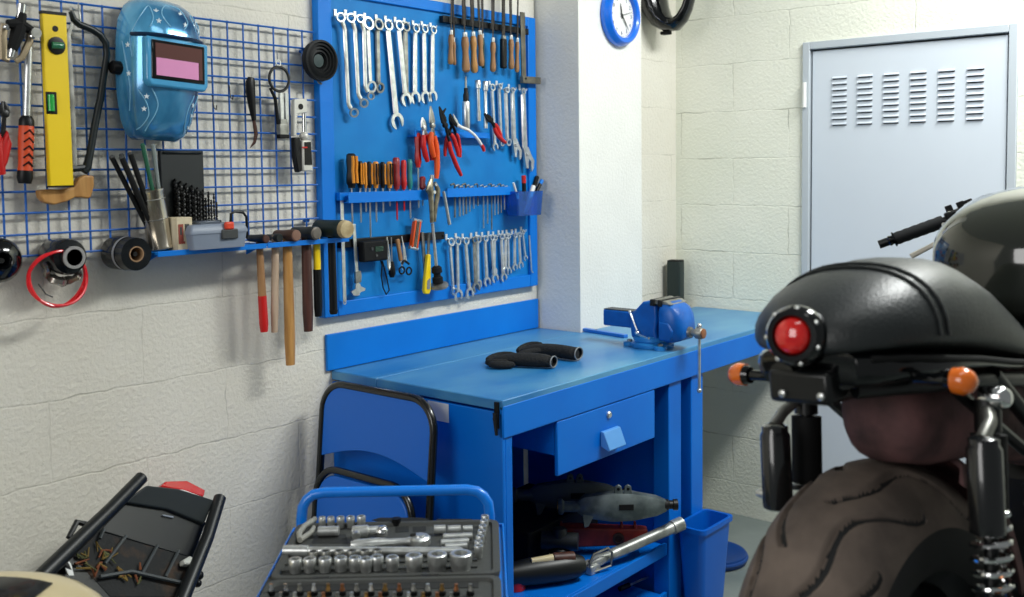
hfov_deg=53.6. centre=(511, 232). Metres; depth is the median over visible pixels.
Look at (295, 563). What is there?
socket
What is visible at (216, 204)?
bit
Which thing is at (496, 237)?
spanner
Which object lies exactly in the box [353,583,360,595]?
bit
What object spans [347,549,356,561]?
socket
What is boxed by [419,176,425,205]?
screwdriver
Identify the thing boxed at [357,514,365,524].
socket
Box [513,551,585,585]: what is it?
exhaust pipe
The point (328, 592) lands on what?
bit
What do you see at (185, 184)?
bit
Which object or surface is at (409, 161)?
screwdriver
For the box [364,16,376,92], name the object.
spanner
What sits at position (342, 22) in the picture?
spanner
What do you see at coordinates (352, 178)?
screwdriver
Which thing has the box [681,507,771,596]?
floor
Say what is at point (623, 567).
shelf
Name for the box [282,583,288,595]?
bit
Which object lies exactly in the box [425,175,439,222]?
pliers
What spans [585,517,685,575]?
tube
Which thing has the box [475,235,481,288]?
spanner
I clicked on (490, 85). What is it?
spanner
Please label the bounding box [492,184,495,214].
key
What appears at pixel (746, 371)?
cup
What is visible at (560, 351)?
grip
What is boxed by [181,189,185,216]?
bit
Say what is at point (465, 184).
key
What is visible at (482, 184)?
key
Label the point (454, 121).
pliers
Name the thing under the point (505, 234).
spanner
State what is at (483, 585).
tray
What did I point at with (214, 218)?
bit
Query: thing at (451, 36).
file
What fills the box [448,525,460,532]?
bar
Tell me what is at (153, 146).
rod
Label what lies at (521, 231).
spanner
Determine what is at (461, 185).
key
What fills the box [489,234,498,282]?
spanner
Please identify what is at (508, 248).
spanner
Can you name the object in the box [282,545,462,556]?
bar
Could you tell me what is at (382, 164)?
screwdriver
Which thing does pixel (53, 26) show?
spirit level
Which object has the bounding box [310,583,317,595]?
bit
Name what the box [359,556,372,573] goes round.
socket
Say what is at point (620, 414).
workbench
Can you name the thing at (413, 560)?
socket
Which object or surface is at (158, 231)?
can
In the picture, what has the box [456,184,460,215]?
key
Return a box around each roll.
[37,238,86,286]
[101,236,150,270]
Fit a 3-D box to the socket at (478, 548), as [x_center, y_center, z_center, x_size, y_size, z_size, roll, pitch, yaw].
[-0.066,0.626,1.990,0.017,0.024,0.017,0,4,12]
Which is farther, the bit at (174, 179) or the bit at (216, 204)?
the bit at (216, 204)
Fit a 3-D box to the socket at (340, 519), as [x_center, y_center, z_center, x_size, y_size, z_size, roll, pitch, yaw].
[-0.366,0.618,2.166,0.017,0.024,0.017,1,4,18]
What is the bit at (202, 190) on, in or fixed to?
in the case at (184, 166)
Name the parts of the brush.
rod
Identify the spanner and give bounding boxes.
[335,12,358,116]
[346,13,368,107]
[356,14,374,99]
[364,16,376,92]
[373,18,384,92]
[383,19,403,129]
[394,20,411,106]
[401,21,410,103]
[410,23,420,103]
[420,24,429,103]
[429,26,436,101]
[447,237,457,295]
[454,237,462,300]
[462,237,473,298]
[471,236,480,292]
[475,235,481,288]
[482,235,490,286]
[489,84,497,150]
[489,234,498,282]
[491,235,497,273]
[497,83,504,145]
[499,233,506,281]
[503,233,508,273]
[504,87,511,145]
[506,233,511,274]
[512,232,517,270]
[517,232,523,268]
[520,230,527,260]
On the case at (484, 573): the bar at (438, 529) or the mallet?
the bar at (438, 529)
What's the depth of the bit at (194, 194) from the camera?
2.67 m
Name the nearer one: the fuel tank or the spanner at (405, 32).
the fuel tank
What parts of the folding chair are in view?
seat, seat frame, backrest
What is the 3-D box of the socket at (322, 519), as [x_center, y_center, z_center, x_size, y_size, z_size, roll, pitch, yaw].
[-0.405,0.619,2.166,0.015,0.024,0.015,1,4,26]
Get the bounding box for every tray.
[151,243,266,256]
[257,523,507,596]
[260,575,501,596]
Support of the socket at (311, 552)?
in the case at (484, 573)
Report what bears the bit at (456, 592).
in the case at (484, 573)
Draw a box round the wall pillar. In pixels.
[534,0,641,332]
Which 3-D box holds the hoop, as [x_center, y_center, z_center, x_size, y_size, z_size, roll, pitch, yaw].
[0.654,-1.044,4.188,0.292,0.443,0.166,2,5,39]
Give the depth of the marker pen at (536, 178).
3.81 m
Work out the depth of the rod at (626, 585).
3.44 m
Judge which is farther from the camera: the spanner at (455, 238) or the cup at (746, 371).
the spanner at (455, 238)
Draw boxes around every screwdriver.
[346,153,358,223]
[357,161,364,222]
[364,162,367,211]
[367,161,372,237]
[372,161,379,221]
[380,162,385,212]
[386,161,393,205]
[392,157,400,219]
[400,160,406,210]
[407,159,412,218]
[414,133,421,207]
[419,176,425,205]
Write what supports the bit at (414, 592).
in the case at (484, 573)
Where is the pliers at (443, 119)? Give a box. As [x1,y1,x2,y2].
[439,106,462,175]
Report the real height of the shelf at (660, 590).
0.060 m
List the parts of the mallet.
handle, handle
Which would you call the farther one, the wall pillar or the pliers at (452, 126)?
the wall pillar
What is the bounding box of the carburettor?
[541,526,578,553]
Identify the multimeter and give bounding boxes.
[358,239,389,294]
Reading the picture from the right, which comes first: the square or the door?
the door
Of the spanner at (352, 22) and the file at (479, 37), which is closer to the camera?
the spanner at (352, 22)
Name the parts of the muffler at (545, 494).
arm, dark plate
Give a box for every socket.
[289,556,301,573]
[303,556,316,573]
[308,550,317,562]
[318,556,331,573]
[319,516,325,525]
[321,549,330,556]
[327,516,334,525]
[334,549,343,557]
[334,555,347,572]
[337,515,344,528]
[346,515,354,528]
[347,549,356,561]
[348,555,360,572]
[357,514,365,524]
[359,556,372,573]
[360,548,368,556]
[371,554,383,571]
[372,548,381,554]
[386,554,398,571]
[405,552,422,572]
[427,550,446,571]
[450,549,471,571]
[474,544,482,558]
[475,539,482,544]
[476,534,483,547]
[478,529,485,542]
[479,524,486,532]
[480,519,487,530]
[481,514,488,526]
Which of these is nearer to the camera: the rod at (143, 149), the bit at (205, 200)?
the rod at (143, 149)
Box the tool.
[521,175,525,191]
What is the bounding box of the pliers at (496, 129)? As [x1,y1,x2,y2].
[484,113,506,143]
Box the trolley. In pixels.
[257,484,507,596]
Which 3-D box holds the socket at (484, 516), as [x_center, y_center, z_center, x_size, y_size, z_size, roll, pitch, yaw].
[-0.057,0.615,2.164,0.017,0.024,0.017,2,4,36]
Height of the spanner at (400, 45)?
0.275 m
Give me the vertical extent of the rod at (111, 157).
0.221 m
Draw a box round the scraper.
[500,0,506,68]
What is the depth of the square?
3.72 m
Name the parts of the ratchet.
handle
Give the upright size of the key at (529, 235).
0.145 m
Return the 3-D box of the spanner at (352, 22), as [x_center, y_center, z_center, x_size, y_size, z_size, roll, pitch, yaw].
[-0.474,-0.527,3.108,0.017,0.286,0.077,2,5,40]
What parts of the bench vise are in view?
clamp rod, swivel lock lever, jaw plate, jaw plate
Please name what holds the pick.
hanging from the board
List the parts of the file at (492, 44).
handle, blade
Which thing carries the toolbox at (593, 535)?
on the workbench
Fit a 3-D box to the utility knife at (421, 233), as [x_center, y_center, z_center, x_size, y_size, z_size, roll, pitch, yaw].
[-0.291,0.079,3.360,0.011,0.164,0.025,2,5,39]
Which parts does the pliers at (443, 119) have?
handle, handle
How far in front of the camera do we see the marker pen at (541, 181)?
3.81 m
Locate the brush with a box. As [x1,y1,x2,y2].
[431,223,448,290]
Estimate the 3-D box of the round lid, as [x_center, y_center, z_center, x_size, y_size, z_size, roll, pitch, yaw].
[0.771,1.237,3.892,0.268,0.033,0.268,2,5,39]
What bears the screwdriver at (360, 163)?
hanging from the board
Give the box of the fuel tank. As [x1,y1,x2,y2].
[0,571,101,596]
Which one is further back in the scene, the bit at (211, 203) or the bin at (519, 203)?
the bin at (519, 203)
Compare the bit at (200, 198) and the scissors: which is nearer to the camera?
the bit at (200, 198)
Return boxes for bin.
[505,191,542,215]
[679,509,732,596]
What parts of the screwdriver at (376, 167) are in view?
handle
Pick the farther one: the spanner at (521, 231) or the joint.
the spanner at (521, 231)
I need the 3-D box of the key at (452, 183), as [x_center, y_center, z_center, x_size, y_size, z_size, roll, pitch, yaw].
[-0.202,-0.111,3.463,0.007,0.119,0.024,2,4,39]
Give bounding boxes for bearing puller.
[0,3,34,63]
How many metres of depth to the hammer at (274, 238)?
2.83 m
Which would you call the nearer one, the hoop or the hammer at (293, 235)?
the hammer at (293, 235)
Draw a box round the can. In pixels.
[140,187,172,250]
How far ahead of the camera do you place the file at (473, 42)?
3.49 m
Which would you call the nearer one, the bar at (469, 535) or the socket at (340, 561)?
the socket at (340, 561)
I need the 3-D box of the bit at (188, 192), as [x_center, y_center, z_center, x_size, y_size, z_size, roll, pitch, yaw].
[-0.845,-0.070,2.655,0.010,0.078,0.010,2,5,39]
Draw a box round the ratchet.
[351,532,430,546]
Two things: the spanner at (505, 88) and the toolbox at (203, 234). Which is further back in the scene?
the spanner at (505, 88)
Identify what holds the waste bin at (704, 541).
on the floor
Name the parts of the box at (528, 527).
lid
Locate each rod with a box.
[109,155,144,225]
[119,155,149,222]
[127,152,147,205]
[140,143,154,189]
[151,144,160,188]
[618,576,648,590]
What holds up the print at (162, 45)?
attached to the helmet
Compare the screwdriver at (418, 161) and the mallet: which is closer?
the mallet
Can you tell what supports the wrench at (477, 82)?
hanging from the board
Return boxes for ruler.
[340,201,345,304]
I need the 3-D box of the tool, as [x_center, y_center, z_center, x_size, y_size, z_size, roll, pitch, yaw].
[0.044,-0.165,3.750,0.017,0.096,0.018,2,5,39]
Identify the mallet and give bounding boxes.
[312,220,353,314]
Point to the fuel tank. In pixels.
(12, 583)
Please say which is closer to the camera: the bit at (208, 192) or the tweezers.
the bit at (208, 192)
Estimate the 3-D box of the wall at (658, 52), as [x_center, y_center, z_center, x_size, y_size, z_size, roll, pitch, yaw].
[0.501,-0.375,4.375,0.204,3.200,0.460,2,5,39]
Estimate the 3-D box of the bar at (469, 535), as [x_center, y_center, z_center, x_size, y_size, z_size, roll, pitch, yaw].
[-0.112,0.625,2.087,0.061,0.014,0.014,-1,4,-5]
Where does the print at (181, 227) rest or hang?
attached to the cardboard box at (178, 225)
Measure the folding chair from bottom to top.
0.894 m
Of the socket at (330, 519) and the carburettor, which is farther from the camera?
the carburettor
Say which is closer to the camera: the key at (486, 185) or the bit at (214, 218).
the bit at (214, 218)
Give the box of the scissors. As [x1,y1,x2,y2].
[398,236,411,274]
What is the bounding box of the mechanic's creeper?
[35,472,225,596]
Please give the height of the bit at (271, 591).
0.020 m
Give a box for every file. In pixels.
[448,0,453,64]
[453,0,455,64]
[461,0,469,71]
[470,0,477,72]
[477,0,483,66]
[481,0,484,67]
[490,0,495,71]
[508,0,513,68]
[515,0,519,71]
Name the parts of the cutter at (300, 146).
frame, feed knob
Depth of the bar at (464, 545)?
2.03 m
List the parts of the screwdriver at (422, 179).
handle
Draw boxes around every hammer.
[16,28,41,183]
[247,234,269,331]
[266,234,282,332]
[273,229,300,365]
[291,226,320,331]
[313,226,321,316]
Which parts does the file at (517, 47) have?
handle, blade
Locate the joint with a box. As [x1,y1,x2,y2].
[351,524,387,539]
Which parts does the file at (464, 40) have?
blade, handle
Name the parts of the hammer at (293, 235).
handle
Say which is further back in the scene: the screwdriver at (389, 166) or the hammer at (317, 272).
the screwdriver at (389, 166)
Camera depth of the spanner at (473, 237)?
3.57 m
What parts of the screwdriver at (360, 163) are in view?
handle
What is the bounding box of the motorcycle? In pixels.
[728,186,1023,596]
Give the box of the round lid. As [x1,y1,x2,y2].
[725,541,748,570]
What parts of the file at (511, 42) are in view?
blade, handle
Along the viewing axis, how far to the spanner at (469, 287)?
3.54 m
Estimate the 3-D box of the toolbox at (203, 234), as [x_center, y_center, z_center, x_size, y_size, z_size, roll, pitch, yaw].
[-0.783,-0.009,2.658,0.085,0.098,0.181,2,5,39]
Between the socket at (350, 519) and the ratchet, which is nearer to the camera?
the ratchet
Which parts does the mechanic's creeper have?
rail, cross panel, knob, rail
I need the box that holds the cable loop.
[26,250,87,307]
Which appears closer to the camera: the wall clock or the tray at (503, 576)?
the tray at (503, 576)
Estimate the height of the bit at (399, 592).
0.020 m
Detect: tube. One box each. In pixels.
[442,191,450,224]
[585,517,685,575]
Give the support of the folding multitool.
hanging from the board
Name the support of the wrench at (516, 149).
hanging from the board
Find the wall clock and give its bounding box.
[600,0,639,46]
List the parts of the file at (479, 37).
blade, handle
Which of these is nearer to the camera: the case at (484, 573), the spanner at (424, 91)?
the case at (484, 573)
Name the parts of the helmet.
headband knob, visor frame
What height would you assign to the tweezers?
0.108 m
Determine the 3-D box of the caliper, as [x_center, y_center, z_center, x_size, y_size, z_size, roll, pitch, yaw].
[-0.477,0.084,3.138,0.010,0.223,0.058,2,5,39]
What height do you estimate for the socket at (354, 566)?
0.026 m
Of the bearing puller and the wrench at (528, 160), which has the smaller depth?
the bearing puller
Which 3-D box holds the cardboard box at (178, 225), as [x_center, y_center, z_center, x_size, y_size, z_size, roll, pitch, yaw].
[-0.853,0.002,2.600,0.051,0.084,0.044,2,5,39]
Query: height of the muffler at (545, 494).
0.137 m
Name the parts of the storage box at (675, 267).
lid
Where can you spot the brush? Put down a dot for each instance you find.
(437, 283)
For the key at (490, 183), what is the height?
0.167 m
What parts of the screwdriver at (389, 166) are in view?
handle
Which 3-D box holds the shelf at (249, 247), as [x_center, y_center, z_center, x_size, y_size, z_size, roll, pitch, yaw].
[-0.728,0.045,2.801,0.120,0.035,0.628,2,5,39]
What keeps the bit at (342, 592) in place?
in the case at (484, 573)
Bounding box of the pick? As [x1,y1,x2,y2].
[388,237,395,277]
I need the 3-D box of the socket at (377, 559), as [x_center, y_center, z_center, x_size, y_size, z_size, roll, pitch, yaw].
[-0.258,0.630,1.937,0.025,0.026,0.025,1,4,22]
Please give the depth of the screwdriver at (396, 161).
3.23 m
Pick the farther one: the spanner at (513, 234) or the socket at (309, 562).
the spanner at (513, 234)
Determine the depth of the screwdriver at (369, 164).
3.15 m
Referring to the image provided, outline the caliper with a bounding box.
[351,224,364,295]
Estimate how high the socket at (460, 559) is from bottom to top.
0.032 m
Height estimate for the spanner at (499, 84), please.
0.226 m
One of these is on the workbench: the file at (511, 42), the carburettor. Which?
the carburettor
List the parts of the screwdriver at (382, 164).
handle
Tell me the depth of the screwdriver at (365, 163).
3.14 m
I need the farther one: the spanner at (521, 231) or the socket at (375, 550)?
the spanner at (521, 231)
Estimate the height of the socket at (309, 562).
0.026 m
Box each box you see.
[167,217,191,249]
[513,483,597,560]
[667,259,683,298]
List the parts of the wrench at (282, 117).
lever, handle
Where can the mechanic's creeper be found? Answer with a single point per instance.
(147, 542)
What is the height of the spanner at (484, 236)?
0.186 m
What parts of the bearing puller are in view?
arm, arm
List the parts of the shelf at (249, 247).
slotted rail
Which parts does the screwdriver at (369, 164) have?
handle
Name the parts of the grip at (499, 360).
cuff trim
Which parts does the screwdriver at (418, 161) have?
handle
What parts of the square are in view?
blade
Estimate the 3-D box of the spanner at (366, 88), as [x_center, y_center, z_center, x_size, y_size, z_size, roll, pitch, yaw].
[-0.454,-0.542,3.133,0.017,0.260,0.065,2,5,39]
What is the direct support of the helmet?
hanging from the grid panel
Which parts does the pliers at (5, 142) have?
handle, handle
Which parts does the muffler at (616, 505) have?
arm, dark plate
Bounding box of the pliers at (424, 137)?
[420,117,433,161]
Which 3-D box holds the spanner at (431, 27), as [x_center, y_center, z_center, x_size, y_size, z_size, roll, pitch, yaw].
[-0.265,-0.563,3.378,0.011,0.253,0.041,2,5,39]
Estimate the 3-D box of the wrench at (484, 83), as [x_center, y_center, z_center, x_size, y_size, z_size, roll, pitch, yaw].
[-0.093,-0.449,3.557,0.022,0.166,0.023,2,5,39]
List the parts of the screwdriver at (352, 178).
handle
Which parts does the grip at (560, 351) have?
cuff trim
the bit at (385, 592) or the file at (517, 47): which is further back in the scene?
the file at (517, 47)
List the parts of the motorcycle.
frame rail, seat, lever, frame rail, seat trim, fuel tank, frame rail, frame rail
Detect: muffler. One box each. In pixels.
[512,473,623,515]
[557,484,678,527]
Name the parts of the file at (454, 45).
blade, handle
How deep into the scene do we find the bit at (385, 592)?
1.82 m
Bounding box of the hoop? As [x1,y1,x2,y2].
[641,0,694,34]
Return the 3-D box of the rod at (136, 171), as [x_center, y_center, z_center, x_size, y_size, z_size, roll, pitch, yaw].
[-0.918,-0.089,2.537,0.016,0.228,0.088,2,5,39]
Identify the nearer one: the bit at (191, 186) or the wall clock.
the bit at (191, 186)
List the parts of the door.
frame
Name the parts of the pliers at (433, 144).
handle, handle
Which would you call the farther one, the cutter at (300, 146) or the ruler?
the ruler
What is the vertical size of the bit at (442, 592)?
0.020 m
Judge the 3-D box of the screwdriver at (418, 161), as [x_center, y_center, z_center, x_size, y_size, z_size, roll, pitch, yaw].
[-0.307,-0.204,3.316,0.022,0.246,0.024,2,5,39]
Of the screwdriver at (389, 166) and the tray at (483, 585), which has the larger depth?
the screwdriver at (389, 166)
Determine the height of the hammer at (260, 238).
0.273 m
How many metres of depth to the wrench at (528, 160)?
3.75 m
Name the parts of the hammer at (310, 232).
handle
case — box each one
[158,150,221,221]
[260,517,501,596]
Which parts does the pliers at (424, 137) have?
handle, handle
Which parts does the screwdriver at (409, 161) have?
handle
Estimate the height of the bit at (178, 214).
0.090 m
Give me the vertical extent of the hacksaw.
0.482 m
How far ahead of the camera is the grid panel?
2.73 m
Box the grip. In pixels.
[296,516,316,542]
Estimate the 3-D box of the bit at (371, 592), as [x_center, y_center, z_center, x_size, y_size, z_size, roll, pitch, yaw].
[-0.254,0.641,1.821,0.014,0.020,0.014,0,4,9]
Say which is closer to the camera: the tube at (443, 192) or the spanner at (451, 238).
the tube at (443, 192)
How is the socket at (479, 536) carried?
in the case at (484, 573)
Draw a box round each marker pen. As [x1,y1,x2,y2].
[533,176,538,189]
[535,179,543,190]
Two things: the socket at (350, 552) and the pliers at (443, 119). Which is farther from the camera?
the pliers at (443, 119)
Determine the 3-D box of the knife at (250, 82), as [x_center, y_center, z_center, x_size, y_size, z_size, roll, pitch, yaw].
[-0.725,-0.335,2.829,0.020,0.198,0.036,2,5,39]
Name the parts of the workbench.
panel, drawer rail, leg, panel, bottle cap, panel, drawer, drawer handle, leg, leg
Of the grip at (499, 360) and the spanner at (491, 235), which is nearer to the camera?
the grip at (499, 360)
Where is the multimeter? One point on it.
(371, 250)
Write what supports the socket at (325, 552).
in the case at (484, 573)
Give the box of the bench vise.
[603,295,705,392]
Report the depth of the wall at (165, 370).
2.71 m
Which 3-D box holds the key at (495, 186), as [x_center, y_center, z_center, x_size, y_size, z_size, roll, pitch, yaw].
[-0.055,-0.118,3.641,0.006,0.104,0.020,2,4,39]
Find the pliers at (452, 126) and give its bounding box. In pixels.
[443,113,461,156]
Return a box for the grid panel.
[0,0,318,257]
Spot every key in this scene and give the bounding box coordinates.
[450,183,455,217]
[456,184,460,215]
[458,185,463,214]
[461,183,466,213]
[474,183,478,205]
[480,184,483,227]
[484,185,487,223]
[488,183,492,229]
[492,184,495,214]
[495,186,498,213]
[497,183,501,212]
[529,235,533,272]
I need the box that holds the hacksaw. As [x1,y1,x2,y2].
[35,3,109,204]
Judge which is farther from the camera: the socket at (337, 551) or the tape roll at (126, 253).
the tape roll at (126, 253)
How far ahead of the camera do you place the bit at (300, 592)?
1.82 m
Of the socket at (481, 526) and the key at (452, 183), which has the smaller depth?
the socket at (481, 526)
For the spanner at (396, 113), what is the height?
0.348 m
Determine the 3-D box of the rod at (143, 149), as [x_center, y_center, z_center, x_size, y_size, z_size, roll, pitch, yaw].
[-0.904,-0.102,2.553,0.013,0.246,0.060,2,5,39]
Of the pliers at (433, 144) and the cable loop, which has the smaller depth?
the cable loop
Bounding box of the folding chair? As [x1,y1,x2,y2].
[311,381,437,522]
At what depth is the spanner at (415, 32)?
3.31 m
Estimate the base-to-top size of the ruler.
0.323 m
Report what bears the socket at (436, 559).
in the case at (484, 573)
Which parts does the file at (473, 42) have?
blade, handle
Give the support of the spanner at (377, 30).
hanging from the board
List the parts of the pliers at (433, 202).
fixed handle, release handle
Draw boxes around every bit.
[173,178,176,216]
[176,187,180,216]
[179,181,182,216]
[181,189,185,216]
[184,183,188,216]
[187,191,191,216]
[190,185,193,220]
[193,193,196,220]
[196,187,199,219]
[199,196,201,219]
[201,189,204,219]
[204,198,207,219]
[207,191,209,219]
[210,200,212,219]
[213,193,215,219]
[215,202,217,219]
[267,583,274,595]
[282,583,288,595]
[296,583,303,595]
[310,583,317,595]
[325,583,331,595]
[339,583,345,595]
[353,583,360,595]
[367,583,374,595]
[381,583,388,595]
[395,583,402,595]
[410,583,417,595]
[424,583,431,595]
[438,583,445,595]
[452,583,459,595]
[466,583,474,595]
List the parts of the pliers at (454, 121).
arm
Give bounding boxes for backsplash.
[325,299,537,370]
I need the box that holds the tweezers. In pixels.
[386,237,390,269]
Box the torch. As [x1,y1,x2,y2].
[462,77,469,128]
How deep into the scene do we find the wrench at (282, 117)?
2.89 m
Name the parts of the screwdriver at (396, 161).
handle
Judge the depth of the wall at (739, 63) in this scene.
4.29 m
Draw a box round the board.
[302,0,537,317]
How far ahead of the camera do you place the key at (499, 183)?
3.66 m
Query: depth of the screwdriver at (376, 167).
3.17 m
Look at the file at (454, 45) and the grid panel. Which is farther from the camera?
the file at (454, 45)
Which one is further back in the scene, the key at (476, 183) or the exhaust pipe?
the key at (476, 183)
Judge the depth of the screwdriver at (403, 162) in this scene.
3.26 m
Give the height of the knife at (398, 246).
0.102 m
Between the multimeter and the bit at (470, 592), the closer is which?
the bit at (470, 592)
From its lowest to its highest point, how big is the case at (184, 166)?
0.256 m
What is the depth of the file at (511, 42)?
3.65 m
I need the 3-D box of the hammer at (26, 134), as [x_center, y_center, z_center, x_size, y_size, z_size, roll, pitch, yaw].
[-1.112,-0.289,2.318,0.072,0.354,0.051,2,4,37]
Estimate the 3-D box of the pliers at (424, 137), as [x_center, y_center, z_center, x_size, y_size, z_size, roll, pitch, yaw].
[-0.276,-0.304,3.312,0.020,0.147,0.059,2,5,39]
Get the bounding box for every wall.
[0,0,536,596]
[641,0,675,302]
[676,0,1023,521]
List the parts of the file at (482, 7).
blade, handle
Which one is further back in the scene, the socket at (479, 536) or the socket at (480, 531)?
the socket at (480, 531)
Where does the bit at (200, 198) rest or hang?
in the case at (184, 166)
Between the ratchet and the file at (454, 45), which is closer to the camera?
the ratchet
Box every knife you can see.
[246,77,257,147]
[395,239,402,269]
[420,232,425,272]
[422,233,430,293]
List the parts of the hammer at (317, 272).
yellow handle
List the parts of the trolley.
handle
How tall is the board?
1.006 m
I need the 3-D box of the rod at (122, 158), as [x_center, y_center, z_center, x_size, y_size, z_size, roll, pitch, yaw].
[-0.928,-0.083,2.528,0.017,0.220,0.106,2,5,39]
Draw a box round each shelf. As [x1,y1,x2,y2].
[150,237,348,259]
[514,542,666,596]
[595,582,666,596]
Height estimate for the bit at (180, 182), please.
0.106 m
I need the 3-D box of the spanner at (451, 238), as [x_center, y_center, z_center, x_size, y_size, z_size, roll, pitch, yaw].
[-0.204,0.116,3.473,0.014,0.201,0.042,2,5,39]
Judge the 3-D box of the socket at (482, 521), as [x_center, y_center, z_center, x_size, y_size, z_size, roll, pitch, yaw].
[-0.059,0.617,2.135,0.017,0.024,0.017,2,5,39]
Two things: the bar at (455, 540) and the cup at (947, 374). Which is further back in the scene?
the bar at (455, 540)
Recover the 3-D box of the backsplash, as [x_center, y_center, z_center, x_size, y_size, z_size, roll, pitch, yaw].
[-0.235,0.339,3.504,0.010,0.112,1.050,2,5,39]
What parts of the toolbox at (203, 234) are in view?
lid, handle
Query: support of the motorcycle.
on the lift
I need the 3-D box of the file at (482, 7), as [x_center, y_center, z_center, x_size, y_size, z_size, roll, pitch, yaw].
[-0.104,-0.741,3.552,0.014,0.327,0.014,2,5,39]
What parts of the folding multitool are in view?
plate, plate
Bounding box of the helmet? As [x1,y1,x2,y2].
[109,0,207,142]
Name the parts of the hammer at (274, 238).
handle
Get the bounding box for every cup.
[740,365,753,384]
[943,369,950,391]
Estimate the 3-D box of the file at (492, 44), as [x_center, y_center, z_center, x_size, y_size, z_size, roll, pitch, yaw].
[-0.067,-0.752,3.577,0.021,0.366,0.022,2,4,39]
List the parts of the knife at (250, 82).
handle, blade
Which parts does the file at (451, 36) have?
handle, blade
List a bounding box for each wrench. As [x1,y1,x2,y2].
[268,51,289,138]
[475,80,480,120]
[482,81,487,128]
[510,87,521,159]
[520,88,533,171]
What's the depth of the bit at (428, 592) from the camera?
1.81 m
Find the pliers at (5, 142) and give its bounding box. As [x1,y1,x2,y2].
[0,101,11,174]
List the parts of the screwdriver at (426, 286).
thumb plate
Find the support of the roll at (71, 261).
hanging from the grid panel
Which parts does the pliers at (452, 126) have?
handle, handle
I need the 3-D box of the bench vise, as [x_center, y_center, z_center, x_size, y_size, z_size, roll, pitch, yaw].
[0.494,0.373,3.479,0.176,0.309,0.380,-3,4,-34]
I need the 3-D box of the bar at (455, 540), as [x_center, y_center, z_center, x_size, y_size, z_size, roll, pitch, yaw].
[-0.116,0.627,2.055,0.057,0.014,0.014,-1,4,-7]
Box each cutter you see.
[291,99,312,171]
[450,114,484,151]
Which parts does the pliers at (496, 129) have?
handle, handle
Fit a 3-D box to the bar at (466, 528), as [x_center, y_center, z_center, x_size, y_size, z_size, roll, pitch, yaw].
[-0.093,0.622,2.129,0.020,0.015,0.015,-1,4,-7]
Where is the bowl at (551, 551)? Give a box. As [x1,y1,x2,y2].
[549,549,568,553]
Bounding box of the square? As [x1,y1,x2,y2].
[520,12,540,83]
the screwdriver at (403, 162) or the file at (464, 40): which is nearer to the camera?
the screwdriver at (403, 162)
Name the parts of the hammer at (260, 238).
handle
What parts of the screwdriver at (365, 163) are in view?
handle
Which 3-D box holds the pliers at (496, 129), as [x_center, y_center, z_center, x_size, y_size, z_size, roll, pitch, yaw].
[-0.060,-0.367,3.576,0.016,0.107,0.119,2,5,39]
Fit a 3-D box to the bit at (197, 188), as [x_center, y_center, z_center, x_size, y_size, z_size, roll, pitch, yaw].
[-0.833,-0.077,2.688,0.008,0.088,0.008,2,5,39]
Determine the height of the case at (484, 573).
0.027 m
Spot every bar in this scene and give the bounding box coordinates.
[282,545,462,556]
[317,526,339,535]
[434,525,445,533]
[441,538,468,545]
[443,532,472,539]
[445,542,467,548]
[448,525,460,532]
[463,525,472,532]
[583,328,627,337]
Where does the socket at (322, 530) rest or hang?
on the case at (484, 573)
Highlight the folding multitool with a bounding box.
[408,218,421,250]
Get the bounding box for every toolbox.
[185,210,248,249]
[560,521,647,546]
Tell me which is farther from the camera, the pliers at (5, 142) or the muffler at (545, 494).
the muffler at (545, 494)
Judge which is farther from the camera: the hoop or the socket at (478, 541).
the hoop
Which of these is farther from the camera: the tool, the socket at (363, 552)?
the tool
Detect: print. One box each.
[126,9,198,129]
[178,224,184,243]
[180,224,188,234]
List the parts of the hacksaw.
handle, blade, tension arm, bow frame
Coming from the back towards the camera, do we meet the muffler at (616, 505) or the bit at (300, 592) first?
the muffler at (616, 505)
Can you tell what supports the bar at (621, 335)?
on the workbench
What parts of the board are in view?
filter cap, rail, rail, rail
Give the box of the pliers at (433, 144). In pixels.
[428,106,439,178]
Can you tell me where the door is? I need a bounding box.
[801,23,1018,472]
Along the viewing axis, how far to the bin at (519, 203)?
3.69 m
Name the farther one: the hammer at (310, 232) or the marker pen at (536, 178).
the marker pen at (536, 178)
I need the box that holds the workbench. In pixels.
[325,299,764,596]
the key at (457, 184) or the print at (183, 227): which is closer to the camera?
the print at (183, 227)
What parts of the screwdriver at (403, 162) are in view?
handle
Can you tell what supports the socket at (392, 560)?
in the case at (484, 573)
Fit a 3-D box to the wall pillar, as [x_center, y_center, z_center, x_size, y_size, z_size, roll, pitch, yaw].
[0.270,-0.350,4.016,0.300,3.200,0.430,2,5,39]
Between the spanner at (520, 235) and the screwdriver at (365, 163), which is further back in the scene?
the spanner at (520, 235)
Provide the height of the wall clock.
0.236 m
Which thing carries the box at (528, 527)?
on the workbench

